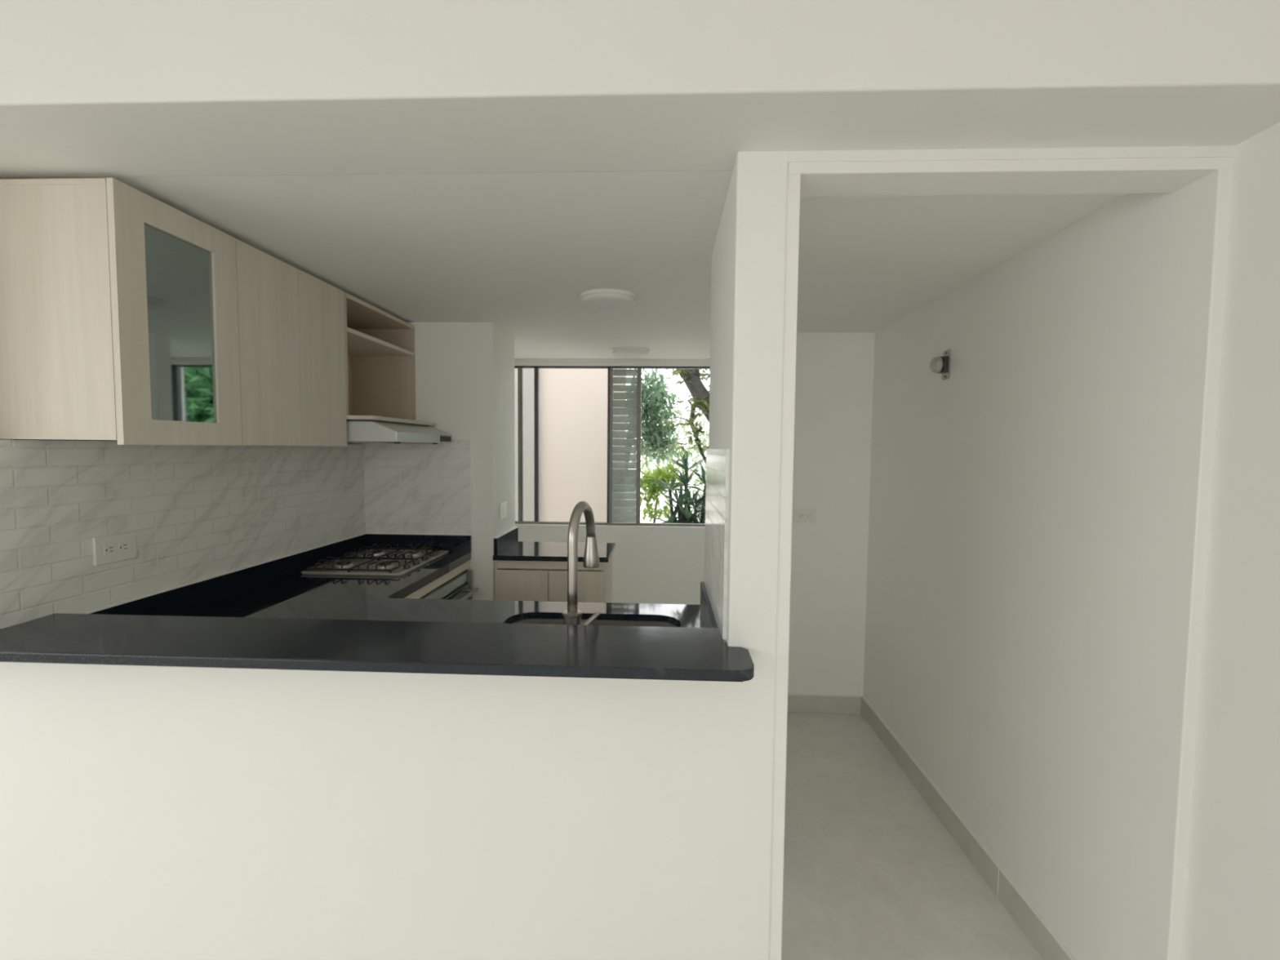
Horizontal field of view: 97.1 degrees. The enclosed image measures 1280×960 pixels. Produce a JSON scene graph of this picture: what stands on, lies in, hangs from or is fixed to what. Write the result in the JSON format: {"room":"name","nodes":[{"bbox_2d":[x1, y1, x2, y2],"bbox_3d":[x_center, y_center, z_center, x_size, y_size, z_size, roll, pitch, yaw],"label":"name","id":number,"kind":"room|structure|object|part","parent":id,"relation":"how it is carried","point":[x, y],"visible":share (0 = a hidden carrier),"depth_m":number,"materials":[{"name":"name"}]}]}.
{"room":"kitchen","nodes":[
{"label":"kitchen","id":0,"kind":"room"},
{"bbox_2d":[0,439,353,444],"bbox_3d":[-1.631,0.190,2.143,0.168,2.350,1.718,1,3,2],"label":"wall","id":1,"kind":"structure","parent":0,"point":[0,439],"depth_m":1.53,"materials":[{"name":"paint"}]},
{"bbox_2d":[0,177,242,445],"bbox_3d":[-1.397,-0.409,1.539,0.334,0.624,0.384,1,3,2],"label":"upper cabinet","id":2,"kind":"object","parent":1,"relation":"attached to","point":[119,310],"visible":1,"depth_m":1.36,"materials":[{"name":"brown wood"}]},
{"bbox_3d":[-1.238,-0.407,1.532,0.016,0.624,0.382,1,3,2],"label":"door","id":3,"kind":"part","parent":2,"relation":"part of","materials":[{"name":"brown wood"}]},
{"bbox_3d":[-1.240,-0.404,1.528,0.004,0.497,0.227,1,3,2],"label":"glass pane","id":4,"kind":"part","parent":2,"relation":"part of","materials":[{"name":"glass"}]},
{"bbox_2d":[0,440,365,629],"bbox_3d":[-1.517,0.095,2.133,0.059,0.470,1.718,1,3,2],"label":"wall tiles","id":5,"kind":"structure","parent":1,"relation":"attached to","point":[195,512],"depth_m":1.74,"materials":[{"name":"tile"}]},
{"bbox_2d":[92,531,137,565],"bbox_3d":[-1.505,0.196,1.623,0.009,0.078,0.124,1,3,2],"label":"wall outlet","id":6,"kind":"object","parent":5,"relation":"attached to","point":[119,547],"visible":1,"depth_m":1.61,"materials":[{"name":"beige plastic"}]},
{"bbox_2d":[103,542,115,555],"bbox_3d":[-1.503,0.197,1.602,0.002,0.032,0.032,1,3,2],"label":"socket","id":7,"kind":"object","parent":6,"relation":"attached to","point":[109,548],"depth_m":1.60,"materials":[{"name":"beige plastic"}]},
{"bbox_2d":[118,540,129,553],"bbox_3d":[-1.501,0.195,1.644,0.002,0.032,0.032,1,3,2],"label":"socket","id":8,"kind":"object","parent":6,"relation":"attached to","point":[123,545],"depth_m":1.64,"materials":[{"name":"beige plastic"}]},
{"bbox_2d":[80,439,472,613],"bbox_3d":[-1.198,0.078,2.214,0.575,0.501,1.528,1,3,2],"label":"trim","id":9,"kind":"structure","parent":1,"relation":"attached to","point":[471,464],"depth_m":2.24,"materials":[{"name":"silver metal"}]},
{"bbox_2d":[235,238,346,446],"bbox_3d":[-1.377,-0.436,2.019,0.334,0.624,0.578,1,3,2],"label":"upper cabinet","id":10,"kind":"object","parent":1,"relation":"attached to","point":[291,321],"visible":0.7,"depth_m":1.95,"materials":[{"name":"brown wood"}]},
{"bbox_3d":[-1.224,-0.426,1.868,0.016,0.624,0.284,1,3,2],"label":"door","id":11,"kind":"part","parent":10,"relation":"part of","materials":[{"name":"brown wood"}]},
{"bbox_3d":[-1.212,-0.442,2.156,0.016,0.624,0.288,1,3,2],"label":"door","id":12,"kind":"part","parent":10,"relation":"part of","materials":[{"name":"brown wood"}]},
{"bbox_2d":[353,322,515,599],"bbox_3d":[-1.216,0.134,3.199,0.910,2.350,0.430,1,3,2],"label":"wall","id":13,"kind":"structure","parent":0,"point":[464,371],"depth_m":2.95,"materials":[{"name":"paint"}]},
{"bbox_2d":[343,292,435,426],"bbox_3d":[-1.297,-0.523,2.626,0.441,0.512,0.647,1,3,2],"label":"upper cabinet","id":14,"kind":"object","parent":13,"relation":"attached to","point":[380,357],"visible":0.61,"depth_m":2.92,"materials":[{"name":"brown wood"}]},
{"bbox_3d":[-1.346,-0.635,2.621,0.327,0.018,0.614,1,3,2],"label":"shelf","id":15,"kind":"part","parent":14,"relation":"part of","materials":[{"name":"brown wood"}]},
{"bbox_3d":[-1.299,-0.276,2.640,0.441,0.016,0.646,1,3,2],"label":"shelf","id":16,"kind":"part","parent":14,"relation":"part of","materials":[{"name":"brown wood"}]},
{"bbox_2d":[346,419,451,444],"bbox_3d":[-1.221,-0.218,2.635,0.482,0.098,0.598,1,3,2],"label":"range hood","id":17,"kind":"object","parent":14,"relation":"attached to","point":[358,431],"visible":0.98,"depth_m":2.37,"materials":[{"name":"metal"}]},
{"bbox_3d":[-0.978,-0.207,2.845,0.008,0.030,0.127,1,3,2],"label":"control panel","id":18,"kind":"part","parent":17,"relation":"part of","materials":[{"name":"black plastic"}]},
{"bbox_2d":[364,440,471,534],"bbox_3d":[-1.168,0.037,2.972,0.567,0.499,0.008,1,3,2],"label":"wall tiles","id":19,"kind":"structure","parent":13,"relation":"attached to","point":[410,488],"depth_m":2.97,"materials":[{"name":"tile"}]},
{"bbox_2d":[499,501,506,519],"bbox_3d":[-0.758,0.169,3.144,0.010,0.088,0.118,1,3,2],"label":"light switch","id":20,"kind":"object","parent":13,"relation":"attached to","point":[503,506],"visible":1,"depth_m":3.12,"materials":[{"name":"white plastic"}]},
{"bbox_2d":[493,526,518,538],"bbox_3d":[-0.752,0.294,3.189,0.021,0.004,0.429,1,3,2],"label":"trim","id":21,"kind":"structure","parent":13,"relation":"attached to","point":[514,527],"depth_m":3.15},
{"bbox_2d":[0,169,1127,359],"bbox_3d":[-0.125,-0.938,2.763,3.400,0.280,2.914,1,3,2],"label":"ceiling","id":22,"kind":"structure","parent":0,"point":[517,252],"depth_m":1.77,"materials":[{"name":"paint"}]},
{"bbox_2d":[578,288,638,310],"bbox_3d":[-0.133,-0.758,2.401,0.252,0.040,0.252,1,3,2],"label":"recessed light","id":23,"kind":"object","parent":22,"relation":"in","point":[597,299],"visible":1,"depth_m":2.33,"materials":[{"name":"paint"}]},
{"bbox_2d":[611,346,649,357],"bbox_3d":[-0.062,-0.831,3.705,0.252,0.040,0.252,1,3,2],"label":"recessed light","id":24,"kind":"object","parent":22,"relation":"in","point":[624,352],"visible":1,"depth_m":3.63,"materials":[{"name":"paint"}]},
{"bbox_2d":[514,358,710,604],"bbox_3d":[-0.227,0.087,4.199,3.102,2.350,0.152,1,3,2],"label":"wall","id":25,"kind":"structure","parent":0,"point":[656,566],"depth_m":4.15,"materials":[{"name":"paint"}]},
{"bbox_2d":[514,361,710,526],"bbox_3d":[0.044,-0.258,4.131,2.458,1.186,0.046,1,3,2],"label":"window","id":26,"kind":"structure","parent":25,"relation":"attached to","point":[624,484],"depth_m":4.14,"materials":[{"name":"paint"}]},
{"bbox_3d":[-0.114,-0.108,4.150,0.173,0.051,0.039,1,3,2],"label":"louvre blade","id":27,"kind":"part","parent":26,"relation":"part of","materials":[{"name":"clear glass"}]},
{"bbox_3d":[-0.114,-0.052,4.153,0.173,0.055,0.032,1,3,2],"label":"louvre blade","id":28,"kind":"part","parent":26,"relation":"part of","materials":[{"name":"clear glass"}]},
{"bbox_3d":[-0.115,0.004,4.156,0.173,0.056,0.029,1,3,2],"label":"louvre blade","id":29,"kind":"part","parent":26,"relation":"part of","materials":[{"name":"clear glass"}]},
{"bbox_3d":[-0.115,0.060,4.159,0.173,0.056,0.030,1,3,2],"label":"louvre blade","id":30,"kind":"part","parent":26,"relation":"part of","materials":[{"name":"clear glass"}]},
{"bbox_3d":[-0.116,0.117,4.162,0.173,0.052,0.036,1,3,2],"label":"louvre blade","id":31,"kind":"part","parent":26,"relation":"part of","materials":[{"name":"clear glass"}]},
{"bbox_3d":[-0.117,0.173,4.166,0.173,0.054,0.032,1,3,2],"label":"louvre blade","id":32,"kind":"part","parent":26,"relation":"part of","materials":[{"name":"clear glass"}]},
{"bbox_3d":[-0.117,0.229,4.169,0.173,0.053,0.036,1,3,2],"label":"louvre blade","id":33,"kind":"part","parent":26,"relation":"part of","materials":[{"name":"clear glass"}]},
{"bbox_3d":[-0.117,0.285,4.172,0.173,0.054,0.034,1,3,2],"label":"louvre blade","id":34,"kind":"part","parent":26,"relation":"part of","materials":[{"name":"clear glass"}]},
{"bbox_3d":[-0.113,-0.164,4.147,0.173,0.054,0.033,1,3,2],"label":"louvre blade","id":35,"kind":"part","parent":26,"relation":"part of","materials":[{"name":"clear glass"}]},
{"bbox_3d":[-0.108,-0.725,4.115,0.173,0.054,0.033,1,3,2],"label":"louvre blade","id":36,"kind":"part","parent":26,"relation":"part of","materials":[{"name":"clear glass"}]},
{"bbox_3d":[-0.109,-0.669,4.118,0.173,0.051,0.039,1,3,2],"label":"louvre blade","id":37,"kind":"part","parent":26,"relation":"part of","materials":[{"name":"clear glass"}]},
{"bbox_3d":[-0.109,-0.613,4.122,0.173,0.055,0.032,1,3,2],"label":"louvre blade","id":38,"kind":"part","parent":26,"relation":"part of","materials":[{"name":"clear glass"}]},
{"bbox_3d":[-0.110,-0.557,4.125,0.173,0.056,0.029,1,3,2],"label":"louvre blade","id":39,"kind":"part","parent":26,"relation":"part of","materials":[{"name":"clear glass"}]},
{"bbox_3d":[-0.110,-0.501,4.128,0.173,0.056,0.030,1,3,2],"label":"louvre blade","id":40,"kind":"part","parent":26,"relation":"part of","materials":[{"name":"clear glass"}]},
{"bbox_3d":[-0.111,-0.445,4.131,0.173,0.052,0.036,1,3,2],"label":"louvre blade","id":41,"kind":"part","parent":26,"relation":"part of","materials":[{"name":"clear glass"}]},
{"bbox_3d":[-0.111,-0.388,4.134,0.173,0.054,0.032,1,3,2],"label":"louvre blade","id":42,"kind":"part","parent":26,"relation":"part of","materials":[{"name":"clear glass"}]},
{"bbox_3d":[-0.112,-0.332,4.137,0.173,0.053,0.036,1,3,2],"label":"louvre blade","id":43,"kind":"part","parent":26,"relation":"part of","materials":[{"name":"clear glass"}]},
{"bbox_3d":[-0.112,-0.276,4.140,0.173,0.054,0.034,1,3,2],"label":"louvre blade","id":44,"kind":"part","parent":26,"relation":"part of","materials":[{"name":"clear glass"}]},
{"bbox_3d":[-0.113,-0.220,4.144,0.173,0.053,0.035,1,3,2],"label":"louvre blade","id":45,"kind":"part","parent":26,"relation":"part of","materials":[{"name":"clear glass"}]},
{"bbox_3d":[-0.107,-0.781,4.112,0.173,0.053,0.035,1,3,2],"label":"louvre blade","id":46,"kind":"part","parent":26,"relation":"part of","materials":[{"name":"clear glass"}]},
{"bbox_2d":[0,146,1235,959],"bbox_3d":[-0.138,0.274,1.342,3.220,2.300,0.115,1,3,2],"label":"wall","id":47,"kind":"structure","parent":0,"point":[147,812],"depth_m":1.33,"materials":[{"name":"paint"}]},
{"bbox_2d":[0,613,754,681],"bbox_3d":[-0.752,0.377,1.314,1.988,0.031,0.253,1,3,2],"label":"countertop","id":48,"kind":"structure","parent":47,"relation":"on","point":[533,650],"depth_m":1.25,"materials":[{"name":"black stone"}]},
{"bbox_2d":[788,157,1233,195],"bbox_3d":[0.780,-0.669,1.252,0.917,0.024,0.111,1,3,2],"label":"door frame","id":49,"kind":"structure","parent":47,"relation":"attached to","point":[1100,175],"depth_m":1.22,"materials":[{"name":"paint"}]},
{"bbox_2d":[0,0,1279,177],"bbox_3d":[-1.016,-0.957,1.192,5.050,0.482,0.290,1,3,2],"label":"beam","id":50,"kind":"structure","parent":0,"point":[89,88],"depth_m":1.04,"materials":[{"name":"paint"}]},
{"bbox_2d":[708,151,788,657],"bbox_3d":[0.268,0.344,1.598,0.110,2.140,0.652,1,3,2],"label":"wall partition","id":51,"kind":"structure","parent":0,"point":[748,279],"depth_m":1.25,"materials":[{"name":"paint"}]},
{"bbox_2d":[704,448,729,643],"bbox_3d":[0.212,0.139,1.610,0.008,0.454,0.602,1,3,2],"label":"tiles","id":52,"kind":"structure","parent":51,"relation":"attached to","point":[717,491],"depth_m":1.48,"materials":[{"name":"tile"}]},
{"bbox_2d":[769,173,800,959],"bbox_3d":[0.322,0.382,1.329,0.033,2.094,0.111,1,3,2],"label":"trim","id":53,"kind":"structure","parent":51,"relation":"attached to","point":[793,180],"depth_m":1.26,"materials":[{"name":"paint"}]},
{"bbox_2d":[787,332,875,695],"bbox_3d":[0.881,0.152,3.226,0.807,2.350,0.100,1,3,2],"label":"wall","id":54,"kind":"structure","parent":0,"point":[834,386],"depth_m":3.17,"materials":[{"name":"paint"}]},
{"bbox_2d":[793,508,815,522],"bbox_3d":[0.925,0.201,3.173,0.118,0.076,0.009,1,3,2],"label":"wall outlet","id":55,"kind":"object","parent":54,"relation":"attached to","point":[801,515],"visible":1,"depth_m":3.17,"materials":[{"name":"beige plastic"}]},
{"bbox_2d":[798,512,804,518],"bbox_3d":[0.904,0.201,3.170,0.032,0.032,0.002,1,3,2],"label":"socket","id":56,"kind":"object","parent":55,"relation":"attached to","point":[801,515],"depth_m":3.17,"materials":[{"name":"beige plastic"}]},
{"bbox_2d":[805,512,811,518],"bbox_3d":[0.945,0.201,3.169,0.032,0.032,0.002,1,3,2],"label":"socket","id":57,"kind":"object","parent":55,"relation":"attached to","point":[808,515],"depth_m":3.17,"materials":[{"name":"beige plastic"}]},
{"bbox_2d":[787,694,862,714],"bbox_3d":[0.863,1.278,3.234,0.796,0.101,0.011,1,3,2],"label":"baseboard","id":58,"kind":"structure","parent":54,"relation":"attached to","point":[796,704],"depth_m":3.22,"materials":[{"name":"grey tile"}]},
{"bbox_2d":[781,711,1044,959],"bbox_3d":[-1.083,1.538,0.257,5.050,0.120,8.250,1,3,2],"label":"floor","id":59,"kind":"structure","parent":0,"point":[872,872],"depth_m":2.03,"materials":[{"name":"grey tile"}]},
{"bbox_2d":[404,560,469,598],"bbox_3d":[-1.214,0.893,2.571,0.583,0.904,0.888,1,3,2],"label":"base cabinet","id":60,"kind":"object","parent":59,"relation":"on","point":[431,586],"visible":0.13,"depth_m":2.58,"materials":[{"name":"brown wood"}]},
{"bbox_2d":[418,569,478,599],"bbox_3d":[-1.149,0.785,2.691,0.601,0.608,0.585,1,3,2],"label":"oven","id":61,"kind":"object","parent":60,"relation":"in","point":[460,587],"visible":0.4,"depth_m":2.76,"materials":[{"name":"silver metal"}]},
{"bbox_3d":[-0.907,0.515,2.659,0.006,0.044,0.548,1,3,2],"label":"control panel","id":62,"kind":"part","parent":61,"relation":"part of","materials":[{"name":"silver metal"}]},
{"bbox_3d":[-0.906,0.814,2.679,0.014,0.533,0.567,1,3,2],"label":"oven door","id":63,"kind":"part","parent":61,"relation":"part of","materials":[{"name":"clear glass"}]},
{"bbox_3d":[-0.872,0.581,2.668,0.052,0.022,0.525,1,3,2],"label":"handle","id":64,"kind":"part","parent":61,"relation":"part of","materials":[{"name":"silver metal"}]},
{"bbox_2d":[494,555,612,602],"bbox_3d":[-0.471,0.865,3.200,0.586,0.904,0.441,1,3,2],"label":"base cabinet","id":65,"kind":"object","parent":59,"relation":"on","point":[514,580],"visible":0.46,"depth_m":2.97,"materials":[{"name":"brown wood"}]},
{"bbox_3d":[-0.627,0.850,2.992,0.284,0.755,0.014,1,3,2],"label":"door","id":66,"kind":"part","parent":65,"relation":"part of","materials":[{"name":"brown wood"}]},
{"bbox_2d":[493,527,615,562],"bbox_3d":[-0.459,0.356,3.171,0.608,0.114,0.448,1,3,2],"label":"countertop","id":67,"kind":"structure","parent":65,"relation":"on","point":[507,547],"depth_m":3.08,"materials":[{"name":"black stone"}]},
{"bbox_3d":[-0.336,0.853,2.980,0.290,0.755,0.014,1,3,2],"label":"door","id":68,"kind":"part","parent":65,"relation":"part of","materials":[{"name":"brown wood"}]},
{"bbox_3d":[-0.364,0.948,1.749,1.151,0.904,0.593,1,3,2],"label":"cabinet","id":69,"kind":"object","parent":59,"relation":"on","visible":0},
{"bbox_2d":[89,533,717,627],"bbox_3d":[-0.654,0.395,2.202,1.781,0.141,1.540,1,3,2],"label":"countertop","id":70,"kind":"structure","parent":69,"relation":"on","point":[276,588],"depth_m":1.99,"materials":[{"name":"black stone"}]},
{"bbox_2d":[301,543,448,576],"bbox_3d":[-1.228,0.370,2.690,0.441,0.046,0.553,1,3,2],"label":"gas hob","id":71,"kind":"object","parent":70,"relation":"in","point":[382,562],"visible":1,"depth_m":2.61,"materials":[{"name":"metal"}]},
{"bbox_3d":[-1.339,0.385,2.554,0.080,0.012,0.080,1,3,2],"label":"burner","id":72,"kind":"part","parent":71,"relation":"part of","materials":[{"name":"metal"}]},
{"bbox_3d":[-1.327,0.368,2.846,0.080,0.012,0.080,1,3,2],"label":"burner","id":73,"kind":"part","parent":71,"relation":"part of","materials":[{"name":"metal"}]},
{"bbox_3d":[-1.148,0.387,2.546,0.080,0.012,0.080,1,3,2],"label":"burner","id":74,"kind":"part","parent":71,"relation":"part of","materials":[{"name":"metal"}]},
{"bbox_3d":[-1.041,0.387,2.526,0.032,0.016,0.032,1,3,2],"label":"knob","id":75,"kind":"part","parent":71,"relation":"part of","materials":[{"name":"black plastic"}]},
{"bbox_3d":[-1.136,0.370,2.838,0.080,0.012,0.080,1,3,2],"label":"burner","id":76,"kind":"part","parent":71,"relation":"part of","materials":[{"name":"metal"}]},
{"bbox_3d":[-1.037,0.382,2.621,0.032,0.016,0.032,1,3,2],"label":"knob","id":77,"kind":"part","parent":71,"relation":"part of","materials":[{"name":"black plastic"}]},
{"bbox_3d":[-1.033,0.376,2.716,0.032,0.016,0.032,1,3,2],"label":"knob","id":78,"kind":"part","parent":71,"relation":"part of","materials":[{"name":"black plastic"}]},
{"bbox_3d":[-1.029,0.371,2.811,0.032,0.016,0.032,1,3,2],"label":"knob","id":79,"kind":"part","parent":71,"relation":"part of","materials":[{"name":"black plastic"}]},
{"bbox_2d":[562,501,599,625],"bbox_3d":[-0.154,0.262,1.587,0.104,0.406,0.234,1,3,2],"label":"tap","id":80,"kind":"object","parent":70,"relation":"on","point":[572,615],"visible":0.88,"depth_m":1.50,"materials":[{"name":"silver metal"}]},
{"bbox_3d":[-0.162,0.209,1.586,0.027,0.301,0.206,1,3,11],"label":"spout","id":81,"kind":"part","parent":80,"relation":"part of","materials":[{"name":"silver metal"}]},
{"bbox_3d":[-0.136,0.378,1.513,0.058,0.053,0.022,0,3,-15],"label":"lever","id":82,"kind":"part","parent":80,"relation":"part of","materials":[{"name":"silver metal"}]},
{"bbox_2d":[510,618,678,626],"bbox_3d":[-0.155,0.568,1.738,0.600,0.178,0.372,1,3,2],"label":"sink","id":83,"kind":"object","parent":70,"relation":"in","point":[541,621],"visible":0.06,"depth_m":1.89,"materials":[{"name":"metal"}]},
{"bbox_2d":[862,122,1279,959],"bbox_3d":[1.288,0.208,0.083,0.268,2.600,8.250,1,3,2],"label":"wall","id":84,"kind":"structure","parent":0,"point":[1011,493],"depth_m":1.57,"materials":[{"name":"paint"}]},
{"bbox_2d":[787,693,1075,959],"bbox_3d":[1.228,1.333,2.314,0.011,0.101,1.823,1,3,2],"label":"baseboard","id":85,"kind":"structure","parent":84,"relation":"attached to","point":[1028,922],"depth_m":2.04,"materials":[{"name":"grey tile"}]},
{"bbox_2d":[929,349,951,380],"bbox_3d":[1.223,-0.471,2.311,0.061,0.120,0.068,1,3,2],"label":"wall bracket","id":86,"kind":"object","parent":84,"relation":"attached to","point":[940,364],"visible":1,"depth_m":2.29,"materials":[{"name":"metal"}]},
{"bbox_3d":[1.208,-0.471,2.312,0.030,0.064,0.064,1,3,2],"label":"knob","id":87,"kind":"part","parent":86,"relation":"part of","materials":[{"name":"metal"}]},
{"bbox_3d":[1.252,-0.471,2.310,0.003,0.120,0.064,1,3,2],"label":"plate","id":88,"kind":"part","parent":86,"relation":"part of","materials":[{"name":"metal"}]},
{"bbox_2d":[996,868,999,897],"bbox_3d":[1.205,1.356,1.900,0.001,0.101,0.003,1,3,2],"label":"trim","id":89,"kind":"structure","parent":84,"relation":"attached to","point":[998,868],"depth_m":1.90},
{"bbox_2d":[1125,168,1232,959],"bbox_3d":[1.215,0.393,1.293,0.026,2.094,0.111,1,3,2],"label":"trim","id":90,"kind":"structure","parent":84,"relation":"attached to","point":[1200,210],"depth_m":1.27,"materials":[{"name":"paint"}]},
{"label":"outside","id":91,"kind":"structure","parent":0,"visible":0},
{"bbox_2d":[628,460,706,523],"bbox_3d":[1.540,-0.312,37.139,60.000,0.480,65.740,1,3,2],"label":"ground","id":92,"kind":"structure","parent":91,"point":[661,499],"depth_m":18.30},
{"bbox_2d":[514,368,626,522],"bbox_3d":[-3.694,-1.374,6.183,7.075,5.020,0.320,1,3,2],"label":"building","id":93,"kind":"structure","parent":92,"relation":"on","point":[573,402],"depth_m":6.01,"materials":[{"name":"beige paint"}]},
{"bbox_2d":[625,368,682,469],"bbox_3d":[-0.168,-0.648,7.834,1.794,3.454,1.086,2,4,28],"label":"tree","id":94,"kind":"object","parent":92,"relation":"on","point":[653,404],"visible":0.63,"depth_m":7.42,"materials":[{"name":"green plant"}]},
{"bbox_2d":[640,456,690,522],"bbox_3d":[0.193,0.480,5.694,0.466,1.445,0.596,-3,4,-44],"label":"shrub","id":95,"kind":"object","parent":92,"relation":"on","point":[663,473],"visible":0.77,"depth_m":5.63,"materials":[{"name":"green plant"}]},
{"bbox_3d":[0.142,0.665,5.741,0.065,1.071,0.038,2,3,19],"label":"stem","id":96,"kind":"part","parent":95,"relation":"part of","materials":[{"name":"green plant"}]},
{"bbox_2d":[627,406,709,523],"bbox_3d":[2.420,-0.513,8.995,5.928,3.098,1.900,1,3,8],"label":"bush","id":97,"kind":"object","parent":92,"relation":"on","point":[642,464],"visible":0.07,"depth_m":9.41,"materials":[{"name":"green plant"}]},
{"bbox_2d":[644,451,706,523],"bbox_3d":[0.460,0.490,5.101,0.867,1.506,0.672,1,3,2],"label":"dracaena plant","id":98,"kind":"object","parent":92,"relation":"on","point":[685,515],"visible":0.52,"depth_m":5.04,"materials":[{"name":"green plant"}]},
{"bbox_3d":[0.337,0.661,5.159,0.178,1.155,0.055,2,4,25],"label":"stem","id":99,"kind":"part","parent":98,"relation":"part of","materials":[{"name":"green plant"}]},
{"bbox_3d":[0.384,0.730,5.090,0.057,1.025,0.159,2,4,28],"label":"stem","id":100,"kind":"part","parent":98,"relation":"part of","materials":[{"name":"green plant"}]},
{"bbox_3d":[0.423,0.557,5.126,0.055,1.360,0.055,2,4,25],"label":"stem","id":101,"kind":"part","parent":98,"relation":"part of","materials":[{"name":"green plant"}]},
{"bbox_3d":[0.512,0.635,5.103,0.178,1.215,0.055,2,4,25],"label":"stem","id":102,"kind":"part","parent":98,"relation":"part of","materials":[{"name":"green plant"}]},
{"bbox_2d":[659,368,710,465],"bbox_3d":[1.342,-0.524,6.324,2.210,3.365,1.457,2,3,17],"label":"tree","id":103,"kind":"object","parent":92,"relation":"on","point":[691,378],"visible":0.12,"depth_m":6.10,"materials":[{"name":"green plant"}]}
]}

